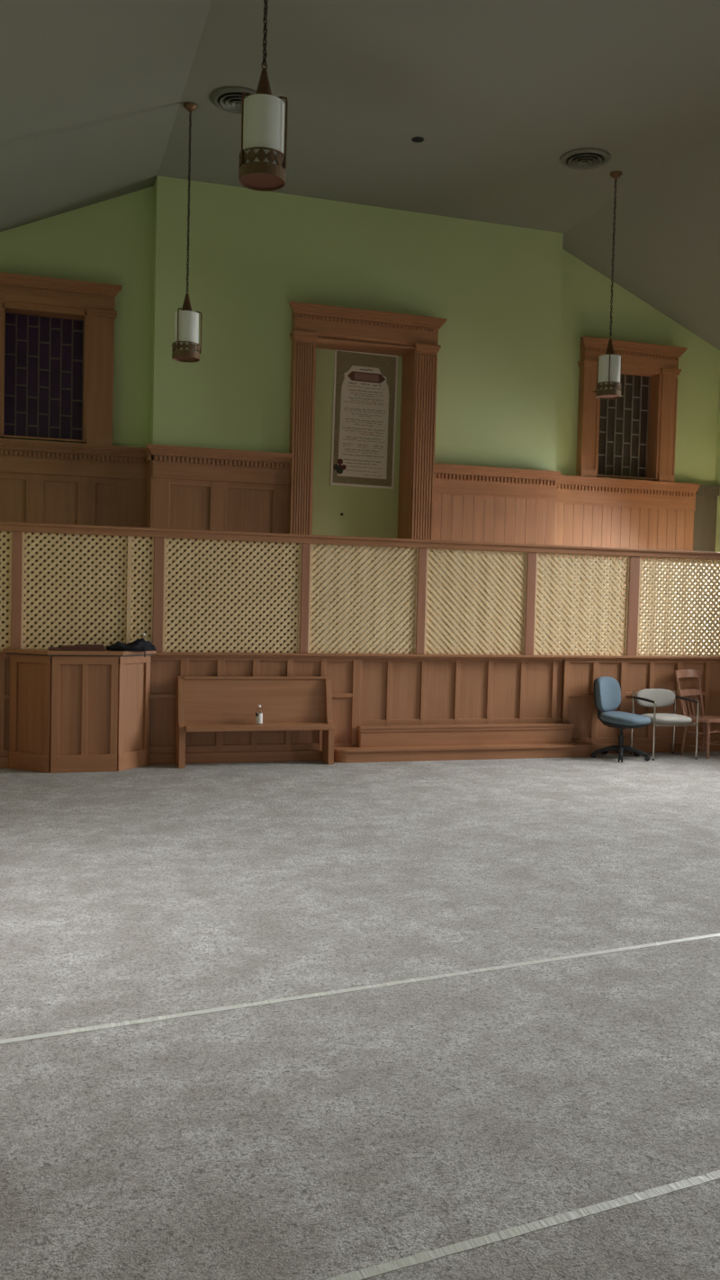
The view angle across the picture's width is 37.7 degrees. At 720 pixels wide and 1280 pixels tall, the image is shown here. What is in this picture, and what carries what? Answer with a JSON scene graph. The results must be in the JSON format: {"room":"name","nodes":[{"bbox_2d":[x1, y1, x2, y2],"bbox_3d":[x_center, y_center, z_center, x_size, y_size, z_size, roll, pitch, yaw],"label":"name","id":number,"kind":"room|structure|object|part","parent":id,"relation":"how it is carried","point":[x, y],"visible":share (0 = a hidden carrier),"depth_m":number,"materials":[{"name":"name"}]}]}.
{"room":"house of worship","nodes":[
{"label":"house of worship","id":0,"kind":"room"},
{"bbox_2d":[0,750,719,1279],"bbox_3d":[2.356,1.560,3.934,9.880,0.120,13.935,1,2,-18],"label":"floor","id":1,"kind":"structure","parent":0,"point":[324,1137],"depth_m":3.99,"materials":[{"name":"carpet"}]},
{"bbox_2d":[2,648,156,773],"bbox_3d":[-2.481,0.622,9.385,1.340,1.066,0.355,1,2,-18],"label":"pulpit","id":2,"kind":"object","parent":1,"relation":"on","point":[71,711],"visible":1,"depth_m":9.29,"materials":[{"name":"brown wood"}]},
{"bbox_3d":[-2.886,0.165,9.253,0.450,0.070,0.028,3,3,25],"label":"rail","id":3,"kind":"part","parent":2,"relation":"part of","materials":[{"name":"brown wood"}]},
{"bbox_2d":[48,644,106,650],"bbox_3d":[-2.506,0.065,9.342,0.485,0.050,0.180,1,2,-18],"label":"folded cloth","id":4,"kind":"object","parent":2,"relation":"on","point":[76,647],"visible":1,"depth_m":9.28,"materials":[{"name":"black fabric"}]},
{"bbox_3d":[-2.406,0.177,9.243,0.563,0.070,0.028,1,2,-18],"label":"rail","id":5,"kind":"part","parent":2,"relation":"part of","materials":[{"name":"brown wood"}]},
{"bbox_2d":[106,638,156,657],"bbox_3d":[-2.052,0.062,9.474,0.420,0.164,0.259,2,2,3],"label":"jacket","id":6,"kind":"object","parent":2,"relation":"on","point":[139,644],"visible":1,"depth_m":9.40,"materials":[{"name":"black fabric"}]},
{"bbox_3d":[-2.034,0.175,9.522,0.028,0.070,0.426,3,3,27],"label":"rail","id":7,"kind":"part","parent":2,"relation":"part of","materials":[{"name":"brown wood"}]},
{"bbox_2d":[140,633,147,640],"bbox_3d":[-1.974,0.015,9.629,0.064,0.152,0.064,1,2,-18],"label":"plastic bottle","id":8,"kind":"object","parent":2,"relation":"on","point":[143,635],"visible":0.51,"depth_m":9.61,"materials":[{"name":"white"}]},
{"bbox_2d":[175,676,333,768],"bbox_3d":[-0.967,0.760,9.893,1.467,0.825,0.290,1,2,-18],"label":"bench","id":9,"kind":"object","parent":1,"relation":"on","point":[203,703],"visible":0.99,"depth_m":9.93,"materials":[{"name":"brown wood"}]},
{"bbox_3d":[-1.647,0.751,9.704,0.055,0.825,0.240,1,2,-18],"label":"panel","id":10,"kind":"part","parent":9,"relation":"part of","materials":[{"name":"brown wood"}]},
{"bbox_3d":[-0.990,0.570,9.975,1.358,0.424,0.077,1,2,-18],"label":"backrest","id":11,"kind":"part","parent":9,"relation":"part of","materials":[{"name":"brown wood"}]},
{"bbox_2d":[255,704,262,724],"bbox_3d":[-0.945,0.697,9.876,0.067,0.180,0.065,1,2,-18],"label":"water bottle","id":12,"kind":"object","parent":9,"relation":"on","point":[258,713],"visible":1,"depth_m":9.85,"materials":[{"name":"white plastic"}]},
{"bbox_3d":[-0.949,0.812,9.889,1.400,0.050,0.265,1,2,-18],"label":"seat","id":13,"kind":"part","parent":9,"relation":"part of","materials":[{"name":"brown wood"}]},
{"bbox_3d":[-0.301,0.767,10.130,0.054,0.825,0.240,1,2,-18],"label":"panel","id":14,"kind":"part","parent":9,"relation":"part of","materials":[{"name":"brown wood"}]},
{"bbox_2d":[0,650,719,767],"bbox_3d":[0.292,0.656,10.498,9.880,1.045,0.145,1,2,-18],"label":"panelling","id":15,"kind":"object","parent":1,"relation":"on","point":[368,689],"visible":0.62,"depth_m":10.64,"materials":[{"name":"brown wood"}]},
{"bbox_3d":[-2.219,1.099,9.709,4.625,0.100,0.060,1,2,-18],"label":"skirting","id":16,"kind":"part","parent":15,"relation":"part of","materials":[{"name":"brown wood"}]},
{"bbox_3d":[-2.220,1.016,9.715,4.625,0.065,0.040,1,2,-18],"label":"rail","id":17,"kind":"part","parent":15,"relation":"part of","materials":[{"name":"brown wood"}]},
{"bbox_3d":[-2.208,0.517,9.695,4.625,0.041,0.040,1,2,-18],"label":"rail","id":18,"kind":"part","parent":15,"relation":"part of","materials":[{"name":"brown wood"}]},
{"bbox_3d":[-2.199,0.161,9.680,4.625,0.042,0.040,1,2,-18],"label":"rail","id":19,"kind":"part","parent":15,"relation":"part of","materials":[{"name":"brown wood"}]},
{"bbox_2d":[0,521,719,655],"bbox_3d":[0.325,-0.433,10.434,9.880,1.137,0.125,1,2,-18],"label":"screen frame","id":20,"kind":"object","parent":15,"relation":"on","point":[17,528],"visible":0.92,"depth_m":10.16,"materials":[{"name":"brown wood"}]},
{"bbox_2d":[0,531,12,650],"bbox_3d":[-3.640,-0.439,9.192,1.150,1.055,0.056,1,2,-18],"label":"lattice panel","id":21,"kind":"object","parent":20,"relation":"attached to","point":[5,537],"visible":0.93,"depth_m":9.34,"materials":[{"name":"brown wood"}]},
{"bbox_3d":[-3.052,-0.435,9.382,0.085,1.060,0.080,1,2,-18],"label":"post","id":22,"kind":"part","parent":20,"relation":"part of","materials":[{"name":"brown wood"}]},
{"bbox_2d":[20,531,153,649],"bbox_3d":[-2.460,-0.425,9.561,1.152,1.055,0.061,1,2,-18],"label":"lattice panel","id":23,"kind":"object","parent":20,"relation":"attached to","point":[76,589],"visible":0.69,"depth_m":9.55,"materials":[{"name":"brown wood"}]},
{"bbox_3d":[-1.867,-0.421,9.756,0.096,1.060,0.080,1,2,-18],"label":"post","id":24,"kind":"part","parent":20,"relation":"part of","materials":[{"name":"brown wood"}]},
{"bbox_2d":[162,537,301,652],"bbox_3d":[-1.199,-0.410,9.963,1.303,1.055,0.055,1,2,-18],"label":"lattice panel","id":25,"kind":"object","parent":20,"relation":"attached to","point":[220,596],"visible":1,"depth_m":9.96,"materials":[{"name":"brown wood"}]},
{"bbox_3d":[-0.539,-0.405,10.176,0.084,1.060,0.080,1,2,-18],"label":"post","id":26,"kind":"part","parent":20,"relation":"part of","materials":[{"name":"brown wood"}]},
{"bbox_3d":[0.339,-0.959,10.413,9.880,0.082,0.125,1,2,-18],"label":"rail","id":27,"kind":"part","parent":20,"relation":"part of","materials":[{"name":"brown wood"}]},
{"bbox_2d":[307,543,418,653],"bbox_3d":[0.031,-0.395,10.352,1.110,1.055,0.055,1,2,-18],"label":"lattice panel","id":28,"kind":"object","parent":20,"relation":"attached to","point":[363,599],"visible":1,"depth_m":10.35,"materials":[{"name":"brown wood"}]},
{"bbox_3d":[0.602,-0.391,10.537,0.090,1.060,0.080,1,2,-18],"label":"post","id":29,"kind":"part","parent":20,"relation":"part of","materials":[{"name":"brown wood"}]},
{"bbox_2d":[423,548,527,654],"bbox_3d":[1.173,-0.382,10.713,1.105,1.055,0.056,1,2,-18],"label":"lattice panel","id":30,"kind":"object","parent":20,"relation":"attached to","point":[475,599],"visible":1,"depth_m":10.71,"materials":[{"name":"brown wood"}]},
{"bbox_3d":[1.747,-0.378,10.899,0.102,1.060,0.080,1,2,-18],"label":"post","id":31,"kind":"part","parent":20,"relation":"part of","materials":[{"name":"brown wood"}]},
{"bbox_2d":[532,552,630,655],"bbox_3d":[2.320,-0.368,11.076,1.098,1.055,0.056,1,2,-18],"label":"lattice panel","id":32,"kind":"object","parent":20,"relation":"attached to","point":[579,603],"visible":1,"depth_m":11.07,"materials":[{"name":"brown wood"}]},
{"bbox_3d":[2.900,-0.364,11.263,0.120,1.060,0.080,1,2,-18],"label":"post","id":33,"kind":"part","parent":20,"relation":"part of","materials":[{"name":"brown wood"}]},
{"bbox_2d":[636,557,719,656],"bbox_3d":[3.490,-0.354,11.445,1.115,1.055,0.056,1,2,-18],"label":"lattice panel","id":34,"kind":"object","parent":20,"relation":"attached to","point":[679,604],"visible":1,"depth_m":11.43,"materials":[{"name":"brown wood"}]},
{"bbox_3d":[1.045,0.844,10.768,2.233,0.085,0.040,1,2,-18],"label":"rail","id":35,"kind":"part","parent":15,"relation":"part of","materials":[{"name":"brown wood"}]},
{"bbox_3d":[1.048,0.536,10.770,2.233,0.700,0.030,1,2,-18],"label":"panel","id":36,"kind":"part","parent":15,"relation":"part of","materials":[{"name":"brown wood"}]},
{"bbox_3d":[1.061,0.200,10.742,2.233,0.045,0.040,1,2,-18],"label":"rail","id":37,"kind":"part","parent":15,"relation":"part of","materials":[{"name":"brown wood"}]},
{"bbox_3d":[3.567,0.586,11.520,3.022,0.041,0.040,1,2,-18],"label":"rail","id":38,"kind":"part","parent":15,"relation":"part of","materials":[{"name":"brown wood"}]},
{"bbox_3d":[3.575,0.230,11.505,3.022,0.042,0.040,1,2,-18],"label":"rail","id":39,"kind":"part","parent":15,"relation":"part of","materials":[{"name":"brown wood"}]},
{"bbox_3d":[3.554,1.085,11.540,3.022,0.065,0.040,1,2,-18],"label":"rail","id":40,"kind":"part","parent":15,"relation":"part of","materials":[{"name":"brown wood"}]},
{"bbox_3d":[3.555,1.168,11.534,3.022,0.100,0.060,1,2,-18],"label":"skirting","id":41,"kind":"part","parent":15,"relation":"part of","materials":[{"name":"brown wood"}]},
{"bbox_2d":[0,933,719,1044],"bbox_3d":[1.949,1.435,5.229,9.585,0.003,0.039,0,3,-25],"label":"tape","id":42,"kind":"object","parent":1,"relation":"on","point":[327,993],"visible":1,"depth_m":4.26,"materials":[{"name":"white plastic"}]},
{"bbox_2d":[333,742,595,763],"bbox_3d":[1.073,1.130,10.614,2.810,0.128,0.195,1,2,-18],"label":"step","id":43,"kind":"structure","parent":1,"relation":"on","point":[449,752],"depth_m":10.52,"materials":[{"name":"brown wood"}]},
{"bbox_2d":[356,722,574,747],"bbox_3d":[1.097,0.960,10.677,2.350,0.207,0.075,1,2,-18],"label":"step","id":44,"kind":"structure","parent":43,"relation":"on","point":[543,733],"depth_m":10.64,"materials":[{"name":"brown wood"}]},
{"bbox_2d":[324,1170,719,1279],"bbox_3d":[2.446,1.512,3.652,9.590,0.003,0.038,0,3,-25],"label":"tape","id":45,"kind":"object","parent":1,"relation":"on","point":[420,1257],"visible":1,"depth_m":2.69,"materials":[{"name":"white plastic"}]},
{"bbox_2d":[590,676,650,762],"bbox_3d":[2.714,0.807,10.897,0.583,0.830,0.607,-1,3,-45],"label":"office chair","id":46,"kind":"object","parent":1,"relation":"on","point":[607,689],"visible":1,"depth_m":10.87,"materials":[{"name":"blue fabric"}]},
{"bbox_3d":[2.539,1.135,10.888,0.250,0.082,0.052,1,2,-4],"label":"leg","id":47,"kind":"part","parent":46,"relation":"part of","materials":[{"name":"black plastic"}]},
{"bbox_3d":[2.568,0.567,11.017,0.410,0.366,0.136,-1,3,-45],"label":"backrest","id":48,"kind":"part","parent":46,"relation":"part of","materials":[{"name":"blue fabric"}]},
{"bbox_3d":[2.656,1.144,10.749,0.052,0.082,0.250,2,2,14],"label":"leg","id":49,"kind":"part","parent":46,"relation":"part of","materials":[{"name":"black plastic"}]},
{"bbox_3d":[2.729,0.802,10.857,0.450,0.108,0.475,-1,3,-45],"label":"seat","id":50,"kind":"part","parent":46,"relation":"part of","materials":[{"name":"blue fabric"}]},
{"bbox_3d":[2.819,1.145,10.815,0.098,0.083,0.250,-1,3,-45],"label":"leg","id":51,"kind":"part","parent":46,"relation":"part of","materials":[{"name":"black plastic"}]},
{"bbox_2d":[629,688,699,760],"bbox_3d":[3.197,0.878,11.088,0.546,0.699,0.462,1,2,-18],"label":"armchair","id":52,"kind":"object","parent":1,"relation":"on","point":[648,698],"visible":0.95,"depth_m":11.12,"materials":[{"name":"beige fabric"}]},
{"bbox_3d":[2.896,0.876,11.202,0.030,0.678,0.041,1,2,-18],"label":"leg","id":53,"kind":"part","parent":52,"relation":"part of","materials":[{"name":"silver metal"}]},
{"bbox_3d":[2.961,0.625,10.988,0.030,0.048,0.404,1,2,-18],"label":"arm","id":54,"kind":"part","parent":52,"relation":"part of"},
{"bbox_3d":[3.013,0.937,10.814,0.021,0.595,0.026,1,2,-18],"label":"leg","id":55,"kind":"part","parent":52,"relation":"part of","materials":[{"name":"silver metal"}]},
{"bbox_3d":[3.146,0.619,11.261,0.486,0.198,0.078,1,2,-18],"label":"backrest","id":56,"kind":"part","parent":52,"relation":"part of","materials":[{"name":"grey fabric"}]},
{"bbox_3d":[3.204,0.818,11.070,0.490,0.084,0.430,1,2,-18],"label":"seat","id":57,"kind":"part","parent":52,"relation":"part of","materials":[{"name":"grey fabric"}]},
{"bbox_3d":[3.378,0.882,11.354,0.031,0.678,0.041,1,2,-18],"label":"leg","id":58,"kind":"part","parent":52,"relation":"part of","materials":[{"name":"silver metal"}]},
{"bbox_3d":[3.261,0.877,10.887,0.516,0.024,0.016,1,2,-18],"label":"rail","id":59,"kind":"part","parent":52,"relation":"part of","materials":[{"name":"silver metal"}]},
{"bbox_3d":[3.453,0.631,11.143,0.030,0.048,0.404,1,2,-18],"label":"arm","id":60,"kind":"part","parent":52,"relation":"part of"},
{"bbox_3d":[3.505,0.943,10.969,0.021,0.595,0.026,1,2,-18],"label":"leg","id":61,"kind":"part","parent":52,"relation":"part of","materials":[{"name":"silver metal"}]},
{"bbox_2d":[675,668,719,758],"bbox_3d":[3.650,0.781,11.284,0.390,0.901,0.517,0,3,-35],"label":"wooden chair","id":62,"kind":"object","parent":1,"relation":"on","point":[686,672],"visible":0.92,"depth_m":11.33,"materials":[{"name":"brown wood"}]},
{"bbox_3d":[3.432,0.582,11.302,0.146,0.491,0.034,4,3,41],"label":"post","id":63,"kind":"part","parent":62,"relation":"part of","materials":[{"name":"brown wood"}]},
{"bbox_3d":[3.469,1.035,11.270,0.071,0.386,0.039,2,2,16],"label":"leg","id":64,"kind":"part","parent":62,"relation":"part of","materials":[{"name":"brown wood"}]},
{"bbox_3d":[3.537,0.363,11.447,0.380,0.085,0.081,0,3,-35],"label":"rail","id":65,"kind":"part","parent":62,"relation":"part of","materials":[{"name":"brown wood"}]},
{"bbox_3d":[3.559,0.566,11.416,0.330,0.068,0.067,0,3,-35],"label":"rail","id":66,"kind":"part","parent":62,"relation":"part of","materials":[{"name":"brown wood"}]},
{"bbox_3d":[3.709,0.581,11.493,0.033,0.492,0.147,0,3,-22],"label":"post","id":67,"kind":"part","parent":62,"relation":"part of","materials":[{"name":"brown wood"}]},
{"bbox_3d":[3.688,0.838,11.229,0.390,0.032,0.380,0,3,-35],"label":"seat","id":68,"kind":"part","parent":62,"relation":"part of","materials":[{"name":"brown wood"}]},
{"bbox_3d":[3.729,1.034,11.449,0.039,0.386,0.071,2,2,4],"label":"leg","id":69,"kind":"part","parent":62,"relation":"part of","materials":[{"name":"brown wood"}]},
{"bbox_3d":[3.636,1.049,11.027,0.039,0.386,0.071,2,2,4],"label":"leg","id":70,"kind":"part","parent":62,"relation":"part of","materials":[{"name":"brown wood"}]},
{"bbox_2d":[0,0,719,350],"bbox_3d":[2.212,-3.963,4.599,10.280,1.589,15.800,1,2,-18],"label":"ceiling","id":71,"kind":"structure","parent":0,"point":[94,94],"depth_m":9.16,"materials":[{"name":"paint"}]},
{"bbox_2d":[171,101,202,362],"bbox_3d":[-1.531,-3.628,9.411,0.250,2.233,0.264,0,3,-27],"label":"pendant lamp","id":72,"kind":"object","parent":71,"relation":"hanging from","point":[186,347],"visible":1,"depth_m":9.37,"materials":[{"name":"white glass"}]},
{"bbox_3d":[-1.589,-2.756,9.365,0.012,0.371,0.103,3,3,25],"label":"rod","id":73,"kind":"part","parent":72,"relation":"part of","materials":[{"name":"brown metal"}]},
{"bbox_3d":[-1.553,-2.738,9.443,0.218,0.359,0.218,3,3,25],"label":"lamp shade","id":74,"kind":"part","parent":72,"relation":"part of","materials":[{"name":"white glass"}]},
{"bbox_3d":[-1.524,-3.923,9.395,0.025,1.624,0.025,3,3,25],"label":"chain","id":75,"kind":"part","parent":72,"relation":"part of","materials":[{"name":"black metal"}]},
{"bbox_3d":[-1.467,-2.756,9.449,0.103,0.371,0.011,1,2,-5],"label":"rod","id":76,"kind":"part","parent":72,"relation":"part of","materials":[{"name":"brown metal"}]},
{"bbox_2d":[210,86,256,114],"bbox_3d":[-1.064,-4.704,9.237,0.490,0.049,0.490,1,2,-18],"label":"ceiling vent","id":77,"kind":"object","parent":71,"relation":"in","point":[229,99],"visible":0.59,"depth_m":9.17,"materials":[{"name":"metal"}]},
{"bbox_2d":[238,0,288,191],"bbox_3d":[-0.484,-3.482,5.506,0.257,2.155,0.255,2,2,4],"label":"pendant lamp","id":78,"kind":"object","parent":71,"relation":"hanging from","point":[262,163],"visible":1,"depth_m":5.45,"materials":[{"name":"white glass"}]},
{"bbox_3d":[-0.574,-2.650,5.480,0.103,0.371,0.012,-1,3,-41],"label":"rod","id":79,"kind":"part","parent":78,"relation":"part of","materials":[{"name":"brown metal"}]},
{"bbox_3d":[-0.509,-2.631,5.537,0.218,0.359,0.218,-1,3,-41],"label":"lamp shade","id":80,"kind":"part","parent":78,"relation":"part of","materials":[{"name":"white glass"}]},
{"bbox_3d":[-0.481,-3.776,5.490,0.025,1.546,0.025,-1,3,-41],"label":"chain","id":81,"kind":"part","parent":78,"relation":"part of","materials":[{"name":"black metal"}]},
{"bbox_3d":[-0.428,-2.647,5.508,0.103,0.371,0.011,2,2,19],"label":"rod","id":82,"kind":"part","parent":78,"relation":"part of","materials":[{"name":"brown metal"}]},
{"bbox_2d":[411,136,423,143],"bbox_3d":[0.545,-4.715,9.946,0.124,0.005,0.124,1,2,-18],"label":"recessed light","id":83,"kind":"object","parent":71,"relation":"attached to","point":[418,139],"depth_m":9.95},
{"bbox_2d":[559,147,611,170],"bbox_3d":[2.191,-4.665,10.277,0.490,0.049,0.490,1,2,-18],"label":"ceiling vent","id":84,"kind":"object","parent":71,"relation":"in","point":[584,158],"visible":1,"depth_m":10.24,"materials":[{"name":"metal"}]},
{"bbox_2d":[592,171,624,399],"bbox_3d":[2.548,-3.578,10.663,0.257,2.233,0.255,0,3,-32],"label":"pendant lamp","id":85,"kind":"object","parent":71,"relation":"hanging from","point":[608,380],"visible":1,"depth_m":10.62,"materials":[{"name":"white glass"}]},
{"bbox_3d":[2.525,-2.688,10.694,0.218,0.359,0.218,2,2,13],"label":"lamp shade","id":86,"kind":"part","parent":85,"relation":"part of","materials":[{"name":"white glass"}]},
{"bbox_3d":[2.507,-2.705,10.609,0.012,0.371,0.103,2,2,13],"label":"rod","id":87,"kind":"part","parent":85,"relation":"part of","materials":[{"name":"brown metal"}]},
{"bbox_3d":[2.555,-3.873,10.645,0.025,1.624,0.025,2,2,13],"label":"chain","id":88,"kind":"part","parent":85,"relation":"part of","materials":[{"name":"black metal"}]},
{"bbox_2d":[0,175,719,547],"bbox_3d":[-0.145,-1.871,11.977,9.880,5.950,0.480,1,2,-18],"label":"wall","id":89,"kind":"structure","parent":0,"point":[517,306],"depth_m":11.67,"materials":[{"name":"green paint"}]},
{"bbox_2d":[0,271,122,445],"bbox_3d":[-3.287,-2.887,10.989,1.530,1.665,0.360,1,2,-18],"label":"window","id":90,"kind":"structure","parent":89,"relation":"in","point":[57,335],"depth_m":11.06,"materials":[{"name":"brown wood"}]},
{"bbox_3d":[-3.334,-2.756,11.137,0.792,1.290,0.010,1,2,-18],"label":"stained glass","id":91,"kind":"part","parent":90,"relation":"part of","materials":[{"name":"black glass"}]},
{"bbox_3d":[-3.242,-3.640,10.877,1.530,0.150,0.190,1,2,-18],"label":"cornice","id":92,"kind":"part","parent":90,"relation":"part of","materials":[{"name":"brown wood"}]},
{"bbox_2d":[0,438,148,537],"bbox_3d":[-3.581,-0.665,10.938,2.730,2.795,0.145,1,2,-18],"label":"wainscot","id":93,"kind":"structure","parent":89,"relation":"attached to","point":[41,482],"depth_m":11.09,"materials":[{"name":"brown wood"}]},
{"bbox_3d":[-3.602,-0.505,10.998,2.730,2.470,0.034,1,2,-18],"label":"panel","id":94,"kind":"part","parent":93,"relation":"part of","materials":[{"name":"brown wood"}]},
{"bbox_3d":[-3.564,-1.700,10.926,2.730,0.065,0.015,1,2,-18],"label":"rail","id":95,"kind":"part","parent":93,"relation":"part of","materials":[{"name":"brown wood"}]},
{"bbox_3d":[-3.548,-1.976,10.885,2.730,0.170,0.145,1,2,-18],"label":"cornice","id":96,"kind":"part","parent":93,"relation":"part of","materials":[{"name":"brown wood"}]},
{"bbox_2d":[145,443,292,542],"bbox_3d":[-1.565,-0.633,11.403,1.545,2.795,0.415,1,2,-18],"label":"wainscot","id":97,"kind":"structure","parent":89,"relation":"attached to","point":[189,487],"depth_m":11.25,"materials":[{"name":"brown wood"}]},
{"bbox_3d":[-2.219,-1.960,11.124,0.050,0.155,0.250,1,2,-18],"label":"return cornice","id":98,"kind":"part","parent":97,"relation":"part of","materials":[{"name":"brown wood"}]},
{"bbox_3d":[-2.255,-0.566,11.238,0.018,2.640,0.320,1,2,-18],"label":"return panel","id":99,"kind":"part","parent":97,"relation":"part of","materials":[{"name":"brown wood"}]},
{"bbox_3d":[-1.492,-1.938,11.221,1.545,0.170,0.145,1,2,-18],"label":"cornice","id":100,"kind":"part","parent":97,"relation":"part of","materials":[{"name":"brown wood"}]},
{"bbox_3d":[-1.509,-0.467,11.345,1.470,2.470,0.034,1,2,-18],"label":"panel","id":101,"kind":"part","parent":97,"relation":"part of","materials":[{"name":"brown wood"}]},
{"bbox_3d":[-1.472,-1.662,11.273,1.470,0.065,0.015,1,2,-18],"label":"rail","id":102,"kind":"part","parent":97,"relation":"part of","materials":[{"name":"brown wood"}]},
{"bbox_2d":[330,349,397,488],"bbox_3d":[0.053,-2.520,12.057,0.755,1.535,0.012,1,2,-18],"label":"poster","id":103,"kind":"object","parent":89,"relation":"attached to","point":[364,423],"visible":1,"depth_m":12.05,"materials":[{"name":"paper"}]},
{"bbox_2d":[288,301,446,548],"bbox_3d":[-0.016,-1.413,11.833,1.790,4.395,0.505,1,2,-18],"label":"door frame","id":104,"kind":"structure","parent":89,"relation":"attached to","point":[414,338],"depth_m":11.68,"materials":[{"name":"brown wood"}]},
{"bbox_3d":[0.082,-3.526,11.605,1.790,0.150,0.210,1,2,-18],"label":"cornice","id":105,"kind":"part","parent":104,"relation":"part of","materials":[{"name":"brown wood"}]},
{"bbox_2d":[432,462,561,556],"bbox_3d":[1.544,-0.590,12.244,1.590,2.795,0.145,1,2,-18],"label":"wainscot","id":106,"kind":"structure","parent":89,"relation":"attached to","point":[473,503],"depth_m":12.21,"materials":[{"name":"brown wood"}]},
{"bbox_3d":[1.576,-1.901,12.190,1.590,0.170,0.145,1,2,-18],"label":"cornice","id":107,"kind":"part","parent":106,"relation":"part of","materials":[{"name":"brown wood"}]},
{"bbox_2d":[555,475,700,653],"bbox_3d":[3.217,-0.583,13.087,2.110,2.795,0.145,1,2,-18],"label":"wainscot","id":108,"kind":"structure","parent":89,"relation":"attached to","point":[591,511],"depth_m":13.07,"materials":[{"name":"brown wood"}]},
{"bbox_3d":[3.250,-1.894,13.034,2.110,0.170,0.145,1,2,-18],"label":"cornice","id":109,"kind":"part","parent":108,"relation":"part of","materials":[{"name":"brown wood"}]},
{"bbox_2d":[576,336,687,482],"bbox_3d":[3.292,-2.808,13.068,1.450,1.665,0.360,1,2,-18],"label":"window","id":110,"kind":"structure","parent":89,"relation":"in","point":[633,435],"depth_m":13.14,"materials":[{"name":"brown wood"}]},
{"bbox_3d":[3.239,-2.678,13.215,0.820,1.290,0.010,1,2,-18],"label":"stained glass","id":111,"kind":"part","parent":110,"relation":"part of","materials":[{"name":"black glass"}]},
{"bbox_3d":[3.336,-3.561,12.956,1.450,0.150,0.190,1,2,-18],"label":"cornice","id":112,"kind":"part","parent":110,"relation":"part of","materials":[{"name":"brown wood"}]},
{"bbox_2d":[692,484,719,562],"bbox_3d":[4.374,-0.570,13.476,0.330,2.795,0.100,1,2,-18],"label":"panel","id":113,"kind":"object","parent":89,"relation":"attached to","point":[705,514],"visible":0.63,"depth_m":13.43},
{"bbox_2d":[714,373,719,562],"bbox_3d":[6.946,-0.916,6.230,0.200,4.866,15.780,1,2,-18],"label":"wall","id":114,"kind":"structure","parent":0,"point":[717,468],"depth_m":13.46,"materials":[{"name":"green paint"}]}
]}

